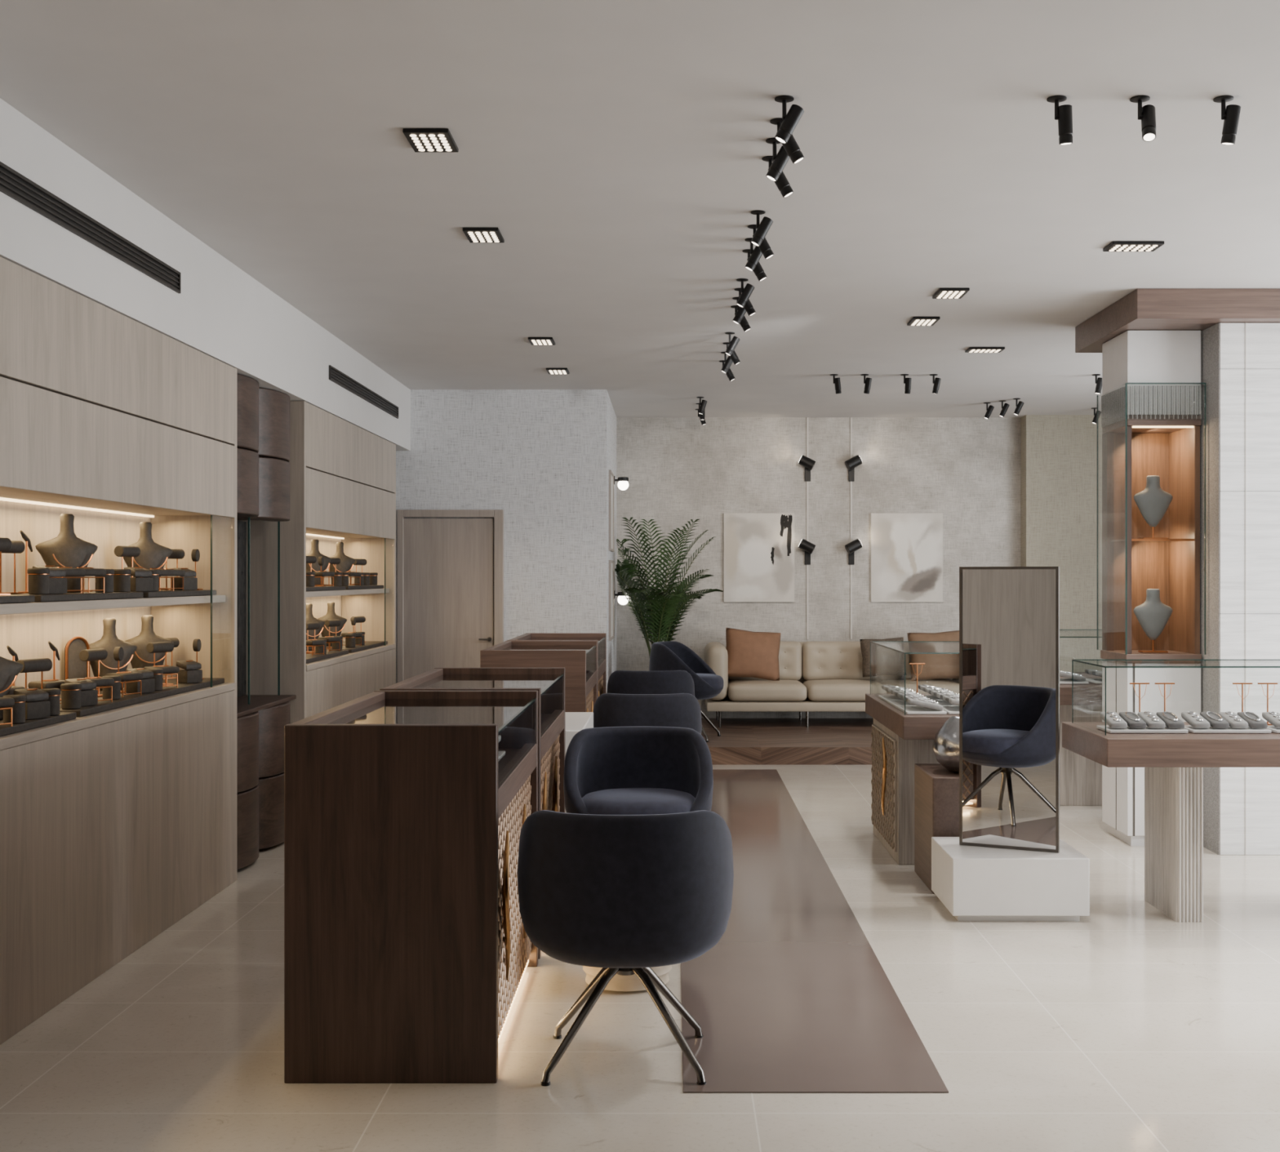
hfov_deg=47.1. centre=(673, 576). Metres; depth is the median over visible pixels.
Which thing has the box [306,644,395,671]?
shelf
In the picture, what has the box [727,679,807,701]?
seat cushion
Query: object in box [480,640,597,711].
display counter
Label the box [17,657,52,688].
stand
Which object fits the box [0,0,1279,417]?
ceiling
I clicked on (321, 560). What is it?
stand
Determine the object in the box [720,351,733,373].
ceiling spotlight
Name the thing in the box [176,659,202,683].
box
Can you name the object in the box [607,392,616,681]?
wall
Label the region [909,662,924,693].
stand
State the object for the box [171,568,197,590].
box
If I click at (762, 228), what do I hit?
ceiling spotlight
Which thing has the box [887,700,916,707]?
tray
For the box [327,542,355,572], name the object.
bust
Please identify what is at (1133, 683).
stand
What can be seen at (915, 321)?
recessed light
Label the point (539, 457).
wall
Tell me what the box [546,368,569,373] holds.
recessed light
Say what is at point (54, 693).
drum
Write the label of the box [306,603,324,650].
bust
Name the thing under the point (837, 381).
ceiling spotlight
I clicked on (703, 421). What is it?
ceiling spotlight
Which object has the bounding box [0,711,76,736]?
display slab
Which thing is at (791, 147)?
ceiling spotlight
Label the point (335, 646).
drum
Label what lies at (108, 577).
drum
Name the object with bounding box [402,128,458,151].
recessed light
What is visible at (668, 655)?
tub chair
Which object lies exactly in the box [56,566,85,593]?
display stand
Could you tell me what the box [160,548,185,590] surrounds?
stand
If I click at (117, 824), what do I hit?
display cabinet
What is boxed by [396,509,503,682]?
door
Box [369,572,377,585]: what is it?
drum
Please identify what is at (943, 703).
tray
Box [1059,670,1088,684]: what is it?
tray
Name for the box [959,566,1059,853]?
mirror
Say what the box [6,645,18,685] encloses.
stand
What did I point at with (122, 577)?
drum
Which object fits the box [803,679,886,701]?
seat cushion
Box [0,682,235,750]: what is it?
countertop
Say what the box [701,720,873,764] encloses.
platform
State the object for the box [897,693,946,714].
tray
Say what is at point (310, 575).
drum
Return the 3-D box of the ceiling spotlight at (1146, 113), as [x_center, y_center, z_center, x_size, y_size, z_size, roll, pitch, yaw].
[1.503,-1.457,4.681,0.084,0.143,0.089,0,0,0]
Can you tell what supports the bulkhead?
attached to the wall at (539, 457)
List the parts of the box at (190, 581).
sloped lid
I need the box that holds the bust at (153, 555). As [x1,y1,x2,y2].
[123,521,173,590]
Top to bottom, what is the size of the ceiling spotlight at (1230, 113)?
0.146 m
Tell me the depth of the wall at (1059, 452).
13.88 m
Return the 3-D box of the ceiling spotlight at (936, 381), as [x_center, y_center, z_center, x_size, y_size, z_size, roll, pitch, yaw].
[1.982,-1.456,11.100,0.087,0.146,0.061,0,0,0]
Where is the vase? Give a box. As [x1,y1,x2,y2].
[932,715,959,773]
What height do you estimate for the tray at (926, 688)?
0.080 m
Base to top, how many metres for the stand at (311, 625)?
0.196 m
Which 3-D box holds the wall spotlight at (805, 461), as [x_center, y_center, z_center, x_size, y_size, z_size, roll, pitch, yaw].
[1.278,-1.039,14.029,0.166,0.248,0.140,0,0,0]
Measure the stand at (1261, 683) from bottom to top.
0.194 m
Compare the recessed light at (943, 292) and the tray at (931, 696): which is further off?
the tray at (931, 696)
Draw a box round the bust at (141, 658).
[124,615,173,668]
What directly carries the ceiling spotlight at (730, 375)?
attached to the ceiling
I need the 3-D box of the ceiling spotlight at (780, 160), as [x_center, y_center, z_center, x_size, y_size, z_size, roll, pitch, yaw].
[0.371,-1.458,5.140,0.094,0.143,0.061,0,0,0]
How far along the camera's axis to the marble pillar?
7.90 m
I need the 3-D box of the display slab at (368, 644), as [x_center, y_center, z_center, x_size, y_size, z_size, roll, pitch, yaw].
[-2.365,0.506,10.615,0.350,0.025,1.270,0,0,0]
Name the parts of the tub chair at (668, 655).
leg, seat, leg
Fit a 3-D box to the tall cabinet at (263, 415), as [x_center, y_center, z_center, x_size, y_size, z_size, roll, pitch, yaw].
[-2.385,0.236,7.910,0.430,2.528,1.300,0,0,0]
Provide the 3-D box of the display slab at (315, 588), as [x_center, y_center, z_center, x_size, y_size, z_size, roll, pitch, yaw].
[-2.365,0.076,9.325,0.310,0.025,1.150,0,0,0]
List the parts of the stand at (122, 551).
copper frame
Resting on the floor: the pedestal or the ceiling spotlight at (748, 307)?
the pedestal
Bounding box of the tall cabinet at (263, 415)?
[236,373,296,869]
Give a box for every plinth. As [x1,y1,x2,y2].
[564,711,593,813]
[914,763,959,893]
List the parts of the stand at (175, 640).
copper frame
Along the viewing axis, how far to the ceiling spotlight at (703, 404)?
12.48 m
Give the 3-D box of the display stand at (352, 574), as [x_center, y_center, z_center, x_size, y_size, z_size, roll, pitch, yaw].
[-2.270,0.013,10.320,0.100,0.099,0.130,0,0,26]
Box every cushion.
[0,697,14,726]
[8,685,25,694]
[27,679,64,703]
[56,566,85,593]
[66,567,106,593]
[82,568,106,576]
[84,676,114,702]
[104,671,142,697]
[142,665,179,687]
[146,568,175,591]
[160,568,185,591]
[173,569,185,576]
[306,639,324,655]
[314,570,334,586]
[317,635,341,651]
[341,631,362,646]
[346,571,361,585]
[725,641,801,679]
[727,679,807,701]
[802,641,878,679]
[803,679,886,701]
[879,642,952,679]
[880,679,959,693]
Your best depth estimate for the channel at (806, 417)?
14.09 m
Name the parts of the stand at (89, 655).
copper frame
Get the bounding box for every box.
[13,687,50,719]
[31,565,66,594]
[64,677,97,706]
[124,566,153,591]
[125,667,155,693]
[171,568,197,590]
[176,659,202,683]
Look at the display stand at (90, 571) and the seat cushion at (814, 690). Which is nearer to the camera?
the display stand at (90, 571)
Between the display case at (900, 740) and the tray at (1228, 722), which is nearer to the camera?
the tray at (1228, 722)
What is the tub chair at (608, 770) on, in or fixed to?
on the floor
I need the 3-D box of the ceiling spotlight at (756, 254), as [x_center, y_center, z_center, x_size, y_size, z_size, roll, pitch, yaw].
[0.371,-1.458,6.650,0.094,0.143,0.061,0,0,0]
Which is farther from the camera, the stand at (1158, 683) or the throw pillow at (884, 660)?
the throw pillow at (884, 660)
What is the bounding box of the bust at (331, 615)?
[317,601,346,645]
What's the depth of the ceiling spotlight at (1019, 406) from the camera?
12.58 m
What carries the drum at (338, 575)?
on the display slab at (315, 588)
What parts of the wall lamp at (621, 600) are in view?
globe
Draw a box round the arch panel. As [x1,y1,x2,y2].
[64,635,89,679]
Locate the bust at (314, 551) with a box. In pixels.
[306,539,331,584]
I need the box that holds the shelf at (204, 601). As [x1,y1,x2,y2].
[0,595,225,614]
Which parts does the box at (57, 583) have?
sloped lid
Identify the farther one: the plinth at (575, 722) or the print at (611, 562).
the print at (611, 562)
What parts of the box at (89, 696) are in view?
sloped lid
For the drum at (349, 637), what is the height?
0.094 m
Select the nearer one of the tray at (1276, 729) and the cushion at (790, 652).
the tray at (1276, 729)
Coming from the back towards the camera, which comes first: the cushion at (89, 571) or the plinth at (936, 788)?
the plinth at (936, 788)
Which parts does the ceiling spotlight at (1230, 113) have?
mount plate, stem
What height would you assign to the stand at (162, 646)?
0.196 m
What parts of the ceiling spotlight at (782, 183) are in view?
mount plate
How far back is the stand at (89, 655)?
6.00 m
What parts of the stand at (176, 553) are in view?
copper frame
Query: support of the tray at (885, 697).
on the tray at (886, 687)
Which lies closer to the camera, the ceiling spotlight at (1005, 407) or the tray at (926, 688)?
the tray at (926, 688)
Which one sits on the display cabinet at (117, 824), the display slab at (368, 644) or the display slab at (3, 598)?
the display slab at (3, 598)
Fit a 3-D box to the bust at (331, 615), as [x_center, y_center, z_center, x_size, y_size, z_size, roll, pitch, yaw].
[-2.447,0.337,10.496,0.252,0.312,0.110,0,0,-41]
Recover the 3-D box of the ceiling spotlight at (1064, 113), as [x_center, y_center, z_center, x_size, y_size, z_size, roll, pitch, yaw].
[1.237,-1.456,4.690,0.084,0.146,0.061,0,0,0]
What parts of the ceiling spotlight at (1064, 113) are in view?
mount plate, stem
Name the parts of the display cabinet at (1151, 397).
post, post, panel, panel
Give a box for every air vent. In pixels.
[0,161,181,293]
[328,364,398,418]
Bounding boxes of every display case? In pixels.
[865,640,959,864]
[1059,629,1102,805]
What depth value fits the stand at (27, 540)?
5.58 m
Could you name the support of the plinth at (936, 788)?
on the floor
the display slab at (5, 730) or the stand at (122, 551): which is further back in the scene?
the stand at (122, 551)
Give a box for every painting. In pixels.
[724,512,794,601]
[871,512,942,601]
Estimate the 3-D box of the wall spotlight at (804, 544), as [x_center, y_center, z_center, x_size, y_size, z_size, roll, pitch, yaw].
[1.278,-0.239,14.029,0.166,0.248,0.140,0,0,0]
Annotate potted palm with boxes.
[614,516,723,656]
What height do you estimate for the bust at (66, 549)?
0.312 m
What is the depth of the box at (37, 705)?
5.08 m
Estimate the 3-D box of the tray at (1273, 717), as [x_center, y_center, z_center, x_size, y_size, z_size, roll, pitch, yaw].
[2.780,0.638,6.450,0.340,0.080,0.200,0,0,0]
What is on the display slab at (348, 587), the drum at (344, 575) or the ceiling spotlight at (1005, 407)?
the drum at (344, 575)
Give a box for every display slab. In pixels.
[0,595,35,603]
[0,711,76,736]
[10,591,143,601]
[59,677,224,716]
[92,590,216,597]
[306,586,346,591]
[306,649,348,663]
[326,640,387,653]
[346,585,383,589]
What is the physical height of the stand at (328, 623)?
0.196 m
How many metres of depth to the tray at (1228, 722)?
6.38 m
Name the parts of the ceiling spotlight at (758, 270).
mount plate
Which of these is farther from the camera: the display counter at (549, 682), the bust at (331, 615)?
the bust at (331, 615)
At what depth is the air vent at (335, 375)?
10.09 m
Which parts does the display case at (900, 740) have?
panel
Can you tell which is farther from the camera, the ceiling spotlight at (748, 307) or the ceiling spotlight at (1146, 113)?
the ceiling spotlight at (748, 307)
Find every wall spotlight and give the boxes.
[798,454,815,481]
[798,538,815,564]
[844,454,862,481]
[844,538,862,564]
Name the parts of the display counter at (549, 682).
rail, glass, panel, rail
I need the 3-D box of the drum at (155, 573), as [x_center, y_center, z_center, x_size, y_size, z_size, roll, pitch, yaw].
[-2.250,0.016,6.310,0.074,0.094,0.074,0,0,0]
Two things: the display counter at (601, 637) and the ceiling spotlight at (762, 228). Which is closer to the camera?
the ceiling spotlight at (762, 228)
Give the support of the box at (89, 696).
on the display slab at (127, 700)
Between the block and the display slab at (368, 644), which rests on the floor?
the block
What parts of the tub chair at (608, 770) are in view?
seat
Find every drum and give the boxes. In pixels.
[2,694,26,724]
[27,568,49,594]
[40,688,60,715]
[60,683,81,709]
[95,568,114,592]
[102,675,121,699]
[113,568,131,591]
[146,668,163,690]
[149,568,159,591]
[306,571,315,586]
[315,639,326,653]
[331,572,342,586]
[332,635,342,649]
[341,572,349,586]
[345,633,355,647]
[354,572,364,585]
[355,631,364,644]
[364,572,369,585]
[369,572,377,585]
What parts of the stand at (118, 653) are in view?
copper post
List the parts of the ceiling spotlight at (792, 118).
stem, mount plate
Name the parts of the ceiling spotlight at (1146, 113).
mount plate, stem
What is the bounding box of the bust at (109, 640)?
[88,617,137,690]
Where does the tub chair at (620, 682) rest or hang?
on the floor
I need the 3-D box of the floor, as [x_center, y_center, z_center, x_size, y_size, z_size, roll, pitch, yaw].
[1.375,1.550,5.825,8.250,0.100,16.850,0,0,0]
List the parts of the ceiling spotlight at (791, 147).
mount plate, stem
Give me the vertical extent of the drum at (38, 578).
0.094 m
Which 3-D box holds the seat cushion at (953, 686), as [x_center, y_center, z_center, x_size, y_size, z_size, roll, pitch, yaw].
[2.288,1.038,13.515,0.712,0.172,0.660,0,0,0]
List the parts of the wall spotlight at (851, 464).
plate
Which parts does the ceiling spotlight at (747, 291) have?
stem, mount plate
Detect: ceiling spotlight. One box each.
[695,403,705,419]
[695,408,706,425]
[696,396,706,414]
[719,360,735,381]
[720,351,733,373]
[722,342,740,364]
[724,332,739,355]
[730,305,751,331]
[732,297,746,324]
[733,288,755,315]
[736,278,754,307]
[742,248,766,280]
[744,237,762,271]
[747,224,773,258]
[750,209,773,246]
[761,155,793,197]
[765,137,790,181]
[769,117,804,164]
[774,95,804,143]
[830,373,841,393]
[860,373,871,393]
[900,373,911,393]
[929,373,941,394]
[983,402,994,418]
[998,400,1009,417]
[1013,398,1023,415]
[1046,95,1072,145]
[1091,407,1101,423]
[1092,373,1102,394]
[1129,95,1155,142]
[1213,95,1240,145]
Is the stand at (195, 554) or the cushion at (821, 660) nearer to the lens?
the stand at (195, 554)
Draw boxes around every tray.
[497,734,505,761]
[497,751,505,761]
[878,684,915,702]
[878,694,902,702]
[887,688,927,707]
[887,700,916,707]
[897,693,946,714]
[917,684,953,700]
[921,694,942,700]
[928,688,959,706]
[933,700,958,706]
[939,693,959,714]
[942,706,959,714]
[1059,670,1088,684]
[1059,678,1088,684]
[1084,668,1102,684]
[1085,678,1102,684]
[1096,711,1187,733]
[1181,711,1271,733]
[1262,711,1279,733]
[1265,725,1279,733]
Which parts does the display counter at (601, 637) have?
rail, glass, rail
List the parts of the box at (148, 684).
sloped lid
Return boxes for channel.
[806,417,808,639]
[850,417,852,639]
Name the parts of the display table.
leg panel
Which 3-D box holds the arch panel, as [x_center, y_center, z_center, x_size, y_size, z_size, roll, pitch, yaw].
[-2.520,0.372,6.200,0.019,0.241,0.122,0,0,29]
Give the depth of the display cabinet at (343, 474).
9.17 m
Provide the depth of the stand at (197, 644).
7.00 m
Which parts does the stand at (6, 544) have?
copper frame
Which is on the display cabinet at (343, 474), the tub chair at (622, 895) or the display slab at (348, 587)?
the display slab at (348, 587)
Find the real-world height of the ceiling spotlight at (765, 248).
0.143 m
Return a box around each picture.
[608,469,613,551]
[608,560,613,640]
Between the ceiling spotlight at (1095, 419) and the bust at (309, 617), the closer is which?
the bust at (309, 617)
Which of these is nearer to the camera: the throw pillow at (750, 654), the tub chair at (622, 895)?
the tub chair at (622, 895)
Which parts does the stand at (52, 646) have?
post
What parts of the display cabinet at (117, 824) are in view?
panel, door, door, panel, panel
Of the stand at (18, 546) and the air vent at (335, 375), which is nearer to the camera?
the stand at (18, 546)
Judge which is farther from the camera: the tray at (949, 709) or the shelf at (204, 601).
the tray at (949, 709)
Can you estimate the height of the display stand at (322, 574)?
0.099 m
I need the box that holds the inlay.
[680,769,948,1093]
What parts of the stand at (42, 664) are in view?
copper frame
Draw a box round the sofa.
[704,641,959,727]
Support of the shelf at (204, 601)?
attached to the display cabinet at (117, 824)
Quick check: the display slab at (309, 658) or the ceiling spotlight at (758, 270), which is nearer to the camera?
the ceiling spotlight at (758, 270)
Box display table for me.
[1062,659,1279,922]
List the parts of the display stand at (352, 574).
wire frame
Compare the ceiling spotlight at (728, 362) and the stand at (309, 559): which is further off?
the ceiling spotlight at (728, 362)
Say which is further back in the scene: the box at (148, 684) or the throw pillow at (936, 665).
the throw pillow at (936, 665)
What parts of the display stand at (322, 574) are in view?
wire frame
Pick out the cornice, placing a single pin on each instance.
(1142, 308)
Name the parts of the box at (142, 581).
sloped lid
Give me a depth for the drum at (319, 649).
9.33 m
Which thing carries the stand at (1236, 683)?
on the display table
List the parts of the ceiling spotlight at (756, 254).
mount plate, stem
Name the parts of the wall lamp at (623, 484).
globe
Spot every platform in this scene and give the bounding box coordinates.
[701,718,873,719]
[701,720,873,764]
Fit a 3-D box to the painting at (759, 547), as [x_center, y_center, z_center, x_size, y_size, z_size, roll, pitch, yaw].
[0.824,-0.183,14.086,0.677,0.853,0.026,0,0,0]
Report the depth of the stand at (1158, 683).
6.70 m
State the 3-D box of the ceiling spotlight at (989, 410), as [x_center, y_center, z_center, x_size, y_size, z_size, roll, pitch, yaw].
[2.776,-1.457,12.900,0.094,0.144,0.061,0,0,0]
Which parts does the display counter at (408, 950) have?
rail, glass, panel, rail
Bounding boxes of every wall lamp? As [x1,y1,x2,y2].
[613,475,628,490]
[613,590,628,604]
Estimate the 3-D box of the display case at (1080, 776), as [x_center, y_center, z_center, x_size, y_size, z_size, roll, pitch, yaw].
[2.842,0.942,10.030,0.915,1.116,1.460,0,0,0]
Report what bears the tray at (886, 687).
on the display case at (900, 740)
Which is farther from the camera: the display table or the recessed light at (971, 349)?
the recessed light at (971, 349)
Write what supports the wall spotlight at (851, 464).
attached to the wall at (679, 470)
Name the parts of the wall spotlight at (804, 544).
plate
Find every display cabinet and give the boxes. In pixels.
[0,256,236,1044]
[236,400,395,724]
[1097,330,1205,845]
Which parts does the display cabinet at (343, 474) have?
panel, panel, door, door, panel, panel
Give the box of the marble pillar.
[1199,322,1279,855]
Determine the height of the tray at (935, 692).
0.080 m
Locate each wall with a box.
[395,389,607,692]
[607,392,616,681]
[616,417,1020,718]
[1020,414,1102,671]
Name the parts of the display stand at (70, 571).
wire frame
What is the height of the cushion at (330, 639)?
0.099 m
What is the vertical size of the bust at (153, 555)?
0.312 m
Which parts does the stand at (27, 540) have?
post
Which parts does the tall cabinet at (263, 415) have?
bulging door, bulging door, bulging door, bulging door, bulging door, bulging door, bulging door, bulging door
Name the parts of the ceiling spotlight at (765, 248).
mount plate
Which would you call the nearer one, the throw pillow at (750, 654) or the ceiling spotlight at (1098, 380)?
the ceiling spotlight at (1098, 380)
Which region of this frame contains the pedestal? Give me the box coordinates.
[582,964,671,991]
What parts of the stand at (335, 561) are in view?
copper frame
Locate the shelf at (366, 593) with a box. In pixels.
[306,588,389,597]
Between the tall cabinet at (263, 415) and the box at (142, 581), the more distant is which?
the tall cabinet at (263, 415)
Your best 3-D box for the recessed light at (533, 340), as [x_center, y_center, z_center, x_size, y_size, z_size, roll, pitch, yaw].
[-0.850,-1.521,9.480,0.156,0.016,0.236,0,0,0]
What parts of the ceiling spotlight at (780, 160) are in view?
mount plate, stem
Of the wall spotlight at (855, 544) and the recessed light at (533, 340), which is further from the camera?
the wall spotlight at (855, 544)
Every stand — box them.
[0,537,12,595]
[1,540,25,594]
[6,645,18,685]
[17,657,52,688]
[19,530,32,593]
[48,640,61,701]
[79,648,107,697]
[113,646,124,692]
[114,545,140,577]
[146,641,173,685]
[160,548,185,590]
[162,637,179,679]
[191,548,203,590]
[192,639,204,679]
[306,555,316,586]
[306,622,319,653]
[316,556,325,586]
[324,619,341,648]
[325,557,340,586]
[350,616,365,642]
[351,558,367,585]
[351,617,355,631]
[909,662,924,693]
[1129,682,1149,711]
[1155,682,1174,711]
[1232,682,1252,711]
[1257,682,1277,725]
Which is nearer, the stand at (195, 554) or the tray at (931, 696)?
the stand at (195, 554)
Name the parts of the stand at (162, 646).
copper frame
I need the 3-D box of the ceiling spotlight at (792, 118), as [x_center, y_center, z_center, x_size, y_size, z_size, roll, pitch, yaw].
[0.371,-1.458,4.690,0.094,0.143,0.061,0,0,0]
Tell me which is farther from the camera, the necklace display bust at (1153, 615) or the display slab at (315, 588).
the display slab at (315, 588)
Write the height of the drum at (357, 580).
0.094 m
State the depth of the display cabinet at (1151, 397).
8.27 m
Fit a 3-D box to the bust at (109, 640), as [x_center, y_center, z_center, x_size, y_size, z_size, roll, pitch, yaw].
[-2.457,0.337,6.397,0.110,0.312,0.252,0,0,43]
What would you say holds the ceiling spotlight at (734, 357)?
attached to the ceiling
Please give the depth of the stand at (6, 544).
4.98 m
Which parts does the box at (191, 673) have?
sloped lid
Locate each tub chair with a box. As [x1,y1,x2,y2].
[517,809,733,1085]
[563,726,713,814]
[592,693,702,734]
[606,670,694,696]
[648,640,723,742]
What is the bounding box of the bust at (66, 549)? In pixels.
[35,513,97,592]
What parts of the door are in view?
handle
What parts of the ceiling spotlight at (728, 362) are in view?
stem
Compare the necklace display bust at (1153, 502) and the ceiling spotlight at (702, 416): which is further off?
the ceiling spotlight at (702, 416)
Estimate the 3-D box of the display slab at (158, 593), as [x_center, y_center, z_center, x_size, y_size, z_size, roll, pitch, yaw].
[-2.365,0.076,6.640,0.310,0.025,0.920,0,0,0]
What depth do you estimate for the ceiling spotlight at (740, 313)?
8.03 m
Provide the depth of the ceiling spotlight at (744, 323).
8.28 m
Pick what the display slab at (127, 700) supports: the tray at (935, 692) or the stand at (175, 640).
the stand at (175, 640)
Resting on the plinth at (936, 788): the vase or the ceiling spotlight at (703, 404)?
the vase
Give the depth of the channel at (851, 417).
14.09 m
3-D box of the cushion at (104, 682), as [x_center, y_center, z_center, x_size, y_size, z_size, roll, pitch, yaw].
[-2.270,0.443,5.740,0.100,0.099,0.130,0,0,26]
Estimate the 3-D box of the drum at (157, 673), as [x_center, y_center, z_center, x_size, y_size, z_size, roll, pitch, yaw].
[-2.250,0.446,6.360,0.074,0.094,0.074,0,0,0]
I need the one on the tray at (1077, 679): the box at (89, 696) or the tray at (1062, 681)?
the tray at (1062, 681)
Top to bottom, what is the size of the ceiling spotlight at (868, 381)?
0.146 m
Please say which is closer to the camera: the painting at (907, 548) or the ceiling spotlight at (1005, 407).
the ceiling spotlight at (1005, 407)
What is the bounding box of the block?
[931,836,1089,920]
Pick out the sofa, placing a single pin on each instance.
(815, 676)
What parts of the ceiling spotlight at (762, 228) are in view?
mount plate, stem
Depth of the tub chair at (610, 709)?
8.67 m
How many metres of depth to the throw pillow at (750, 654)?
13.44 m
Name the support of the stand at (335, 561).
on the display slab at (348, 587)
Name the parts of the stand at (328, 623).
copper frame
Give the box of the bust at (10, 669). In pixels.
[0,656,23,719]
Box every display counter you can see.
[284,690,537,1083]
[379,667,564,959]
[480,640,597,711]
[506,632,606,697]
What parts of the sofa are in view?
arm, leg, leg, frame, leg, arm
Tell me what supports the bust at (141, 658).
on the display slab at (127, 700)
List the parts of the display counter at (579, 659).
rail, glass, panel, rail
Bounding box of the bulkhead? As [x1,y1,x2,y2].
[0,97,410,450]
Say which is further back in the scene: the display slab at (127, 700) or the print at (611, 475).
the print at (611, 475)
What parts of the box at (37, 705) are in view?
sloped lid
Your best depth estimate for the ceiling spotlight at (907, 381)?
11.08 m
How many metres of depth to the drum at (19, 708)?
4.92 m
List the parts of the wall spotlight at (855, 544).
plate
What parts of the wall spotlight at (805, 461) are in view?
plate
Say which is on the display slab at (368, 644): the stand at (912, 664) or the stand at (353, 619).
the stand at (353, 619)
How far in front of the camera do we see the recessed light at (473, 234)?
6.51 m
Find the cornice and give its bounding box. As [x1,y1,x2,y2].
[1075,288,1279,352]
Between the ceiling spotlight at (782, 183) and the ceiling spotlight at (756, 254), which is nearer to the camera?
the ceiling spotlight at (782, 183)
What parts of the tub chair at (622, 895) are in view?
leg, leg, leg, leg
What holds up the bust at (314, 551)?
on the display slab at (315, 588)
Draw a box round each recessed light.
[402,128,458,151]
[462,227,504,242]
[528,337,555,345]
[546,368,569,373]
[906,316,939,325]
[932,287,969,298]
[964,346,1004,352]
[1102,240,1164,251]
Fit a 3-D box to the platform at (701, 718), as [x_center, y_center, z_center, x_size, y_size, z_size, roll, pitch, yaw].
[1.397,1.430,13.989,3.883,0.140,0.219,0,0,0]
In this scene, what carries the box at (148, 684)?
on the display slab at (127, 700)
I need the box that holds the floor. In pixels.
[0,764,1279,1151]
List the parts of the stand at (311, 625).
copper frame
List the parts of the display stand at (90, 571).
wire frame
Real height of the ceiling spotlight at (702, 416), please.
0.144 m
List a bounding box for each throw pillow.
[725,627,780,680]
[859,636,906,676]
[906,630,959,680]
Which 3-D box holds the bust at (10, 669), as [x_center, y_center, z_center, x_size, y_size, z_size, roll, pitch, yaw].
[-2.357,0.337,5.037,0.110,0.312,0.252,0,0,43]
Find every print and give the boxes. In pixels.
[611,475,613,548]
[611,562,613,636]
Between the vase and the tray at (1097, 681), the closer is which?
the vase

